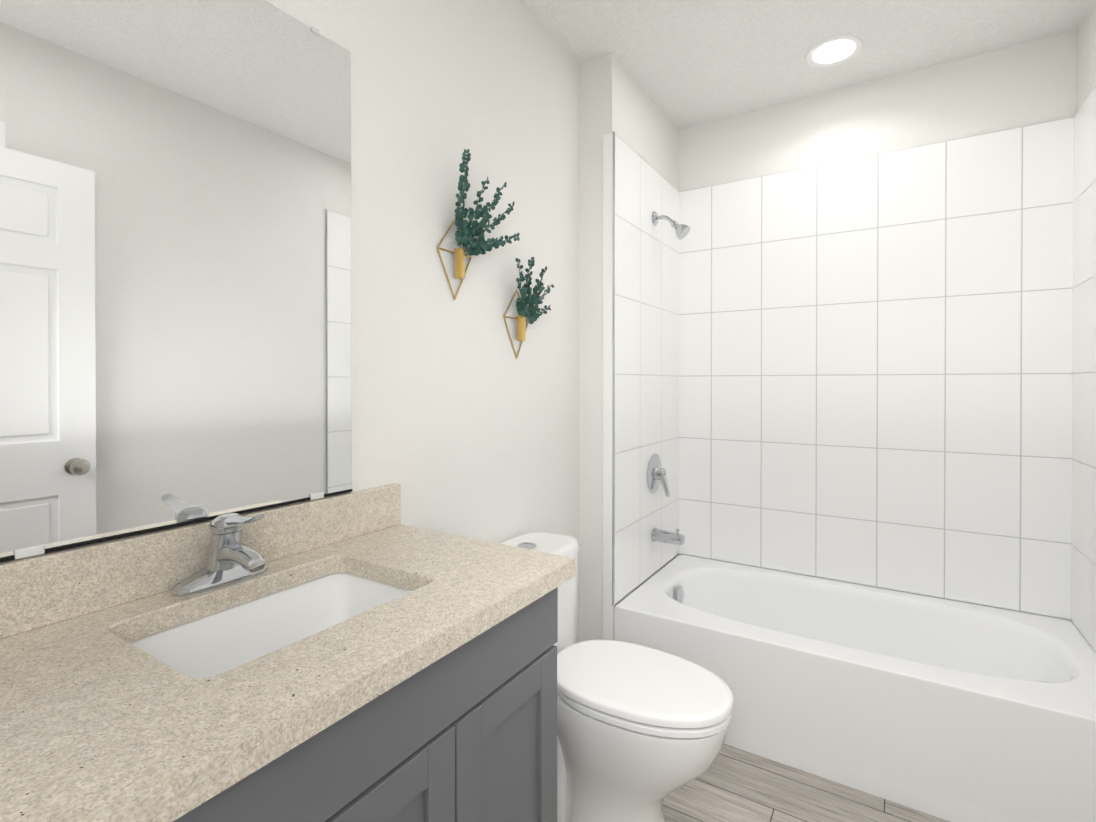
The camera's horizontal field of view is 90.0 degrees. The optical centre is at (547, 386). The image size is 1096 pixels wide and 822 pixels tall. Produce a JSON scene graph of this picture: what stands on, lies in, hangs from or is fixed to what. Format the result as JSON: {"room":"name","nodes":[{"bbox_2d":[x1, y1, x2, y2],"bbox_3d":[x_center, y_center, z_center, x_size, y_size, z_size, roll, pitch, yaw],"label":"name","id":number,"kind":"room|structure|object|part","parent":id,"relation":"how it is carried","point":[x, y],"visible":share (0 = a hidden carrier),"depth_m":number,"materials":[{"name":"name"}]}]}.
{"room":"bathroom","nodes":[
{"label":"bathroom","id":0,"kind":"room"},
{"bbox_2d":[0,0,579,642],"bbox_3d":[-0.415,-0.022,1.401,0.100,2.490,3.597,0,0,32],"label":"wall","id":1,"kind":"structure","parent":0,"point":[464,422],"depth_m":1.57,"materials":[{"name":"paint"}]},
{"bbox_2d":[0,0,351,561],"bbox_3d":[-0.734,-0.258,0.787,0.010,1.000,1.080,0,0,32],"label":"mirror","id":2,"kind":"object","parent":1,"relation":"attached to","point":[175,263],"visible":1,"depth_m":0.93,"materials":[{"name":"clear glass"}]},
{"bbox_2d":[0,483,400,638],"bbox_3d":[-0.700,0.294,0.836,0.020,0.100,1.234,0,0,32],"label":"backsplash","id":3,"kind":"structure","parent":1,"relation":"attached to","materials":[{"name":"stone"}]},
{"bbox_2d":[436,149,519,299],"bbox_3d":[-0.186,-0.440,1.569,0.104,0.394,0.275,0,0,32],"label":"hanging planter","id":4,"kind":"object","parent":1,"relation":"attached to","point":[466,235],"visible":1,"depth_m":1.53,"materials":[{"name":"gold metal"}]},
{"bbox_3d":[-0.249,-0.357,1.533,0.034,0.228,0.145,0,0,32],"label":"frame","id":5,"kind":"part","parent":4,"relation":"part of","materials":[{"name":"gold metal"}]},
{"bbox_2d":[503,257,553,358],"bbox_3d":[-0.049,-0.251,1.793,0.099,0.323,0.202,0,0,32],"label":"hanging planter","id":6,"kind":"object","parent":1,"relation":"attached to","point":[526,306],"visible":1,"depth_m":1.77,"materials":[{"name":"gold metal"}]},
{"bbox_3d":[-0.090,-0.203,1.788,0.034,0.228,0.145,0,0,32],"label":"frame","id":7,"kind":"part","parent":6,"relation":"part of","materials":[{"name":"gold metal"}]},
{"bbox_2d":[580,52,677,641],"bbox_3d":[0.387,-0.029,2.453,0.140,2.490,0.762,0,0,32],"label":"wall","id":8,"kind":"structure","parent":0,"point":[619,101],"depth_m":2.14,"materials":[{"name":"paint"}]},
{"bbox_2d":[603,132,613,639],"bbox_3d":[0.231,0.127,2.098,0.046,2.183,0.007,0,0,32],"label":"trim","id":9,"kind":"structure","parent":8,"relation":"attached to","point":[608,620],"depth_m":2.09,"materials":[{"name":"white tile"}]},
{"bbox_2d":[612,131,614,605],"bbox_3d":[0.250,-0.065,2.086,0.004,1.800,0.012,0,0,32],"label":"trim","id":10,"kind":"structure","parent":8,"relation":"attached to","point":[613,483],"depth_m":2.08,"materials":[{"name":"silver metal"}]},
{"bbox_2d":[615,134,678,603],"bbox_3d":[0.452,-0.065,2.414,0.010,1.796,0.758,0,0,32],"label":"wall tile","id":11,"kind":"structure","parent":8,"relation":"attached to","point":[646,338],"depth_m":2.33,"materials":[{"name":"white tile"}]},
{"bbox_2d":[647,454,669,496],"bbox_3d":[0.500,0.396,2.425,0.062,0.191,0.172,0,0,32],"label":"shower valve","id":12,"kind":"object","parent":11,"relation":"attached to","point":[656,474],"visible":1,"depth_m":2.41,"materials":[{"name":"silver metal"}]},
{"bbox_2d":[652,528,684,544],"bbox_3d":[0.529,0.657,2.408,0.134,0.072,0.062,0,0,32],"label":"tub spout","id":13,"kind":"object","parent":11,"relation":"attached to","point":[665,536],"visible":1,"depth_m":2.39,"materials":[{"name":"silver metal"}]},
{"bbox_2d":[652,211,689,239],"bbox_3d":[0.541,-0.706,2.393,0.159,0.140,0.068,0,0,32],"label":"shower head","id":14,"kind":"object","parent":11,"relation":"attached to","point":[682,231],"visible":1,"depth_m":2.38},
{"bbox_2d":[518,0,1092,129],"bbox_3d":[0.284,-1.295,0.954,1.852,0.060,3.597,0,0,32],"label":"ceiling","id":15,"kind":"structure","parent":0,"point":[688,63],"depth_m":2.00,"materials":[{"name":"paint"}]},
{"bbox_2d":[805,35,862,67],"bbox_3d":[1.086,-1.268,2.082,0.196,0.006,0.196,0,0,32],"label":"recessed light","id":16,"kind":"object","parent":15,"relation":"in","point":[834,51],"depth_m":2.08,"materials":[{"name":"white"}]},
{"bbox_2d":[662,744,949,821],"bbox_3d":[0.284,1.255,0.969,1.852,0.060,3.597,0,0,32],"label":"floor","id":17,"kind":"structure","parent":0,"point":[732,784],"depth_m":1.62,"materials":[{"name":"brown wood"}]},
{"bbox_2d":[0,483,575,821],"bbox_3d":[-0.491,0.719,0.707,0.514,1.014,1.234,0,0,32],"label":"bathroom vanity","id":18,"kind":"object","parent":17,"relation":"on","point":[365,655],"visible":1,"depth_m":0.79,"materials":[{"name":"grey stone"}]},
{"bbox_2d":[171,513,267,596],"bbox_3d":[-0.536,0.277,0.941,0.145,0.132,0.160,0,0,32],"label":"faucet","id":19,"kind":"object","parent":18,"relation":"on","point":[223,556],"depth_m":0.94,"materials":[{"name":"silver metal"}]},
{"bbox_2d":[129,572,410,678],"bbox_3d":[-0.416,0.453,0.880,0.334,0.148,0.456,0,0,32],"label":"sink","id":20,"kind":"object","parent":18,"relation":"in","point":[217,639],"depth_m":0.98,"materials":[{"name":"white ceramic"}]},
{"bbox_3d":[-0.311,0.448,0.591,0.019,0.135,1.212,0,0,32],"label":"rail","id":21,"kind":"part","parent":18,"relation":"part of","materials":[{"name":"grey"}]},
{"bbox_2d":[500,531,733,821],"bbox_3d":[0.146,0.850,1.528,0.714,0.742,0.404,0,0,32],"label":"toilet","id":22,"kind":"object","parent":17,"relation":"on","point":[642,730],"visible":0.69,"depth_m":1.39,"materials":[{"name":"white ceramic"}]},
{"bbox_3d":[-0.064,0.507,1.657,0.218,0.044,0.404,0,0,32],"label":"tank lid","id":23,"kind":"part","parent":22,"relation":"part of","materials":[{"name":"white ceramic"}]},
{"bbox_3d":[-0.066,0.677,1.659,0.198,0.295,0.388,0,0,32],"label":"tank","id":24,"kind":"part","parent":22,"relation":"part of","materials":[{"name":"white ceramic"}]},
{"bbox_3d":[0.247,0.811,1.464,0.470,0.019,0.332,0,0,32],"label":"seat","id":25,"kind":"part","parent":22,"relation":"part of","materials":[{"name":"white plastic"}]},
{"bbox_3d":[0.240,0.784,1.468,0.493,0.024,0.338,0,0,32],"label":"lid","id":26,"kind":"part","parent":22,"relation":"part of","materials":[{"name":"white plastic"}]},
{"bbox_2d":[614,554,1095,821],"bbox_3d":[1.068,1.029,2.027,1.450,0.380,0.767,0,0,32],"label":"bathtub","id":27,"kind":"object","parent":17,"relation":"on","point":[950,710],"visible":0.98,"depth_m":1.74,"materials":[{"name":"white ceramic"}]},
{"bbox_2d":[678,30,1076,620],"bbox_3d":[1.235,-0.028,2.429,1.602,2.490,0.100,0,0,32],"label":"wall","id":28,"kind":"structure","parent":0,"point":[1027,83],"depth_m":2.25,"materials":[{"name":"paint"}]},
{"bbox_2d":[679,117,1073,618],"bbox_3d":[1.265,-0.065,2.345,1.442,1.796,0.010,0,0,32],"label":"wall tile","id":29,"kind":"structure","parent":28,"relation":"attached to","point":[875,368],"depth_m":2.25,"materials":[{"name":"white tile"}]},
{"bbox_2d":[1077,0,1095,110],"bbox_3d":[1.026,-0.017,0.496,0.100,2.490,3.597,0,0,32],"label":"wall","id":30,"kind":"structure","parent":0,"point":[1086,56],"depth_m":1.86,"materials":[{"name":"paint"}]},
{"bbox_2d":[1071,85,1095,651],"bbox_3d":[1.681,-0.061,1.642,0.010,1.796,0.758,0,0,32],"label":"wall tile","id":31,"kind":"structure","parent":30,"relation":"attached to","point":[1083,576],"depth_m":1.83,"materials":[{"name":"white tile"}]}
]}

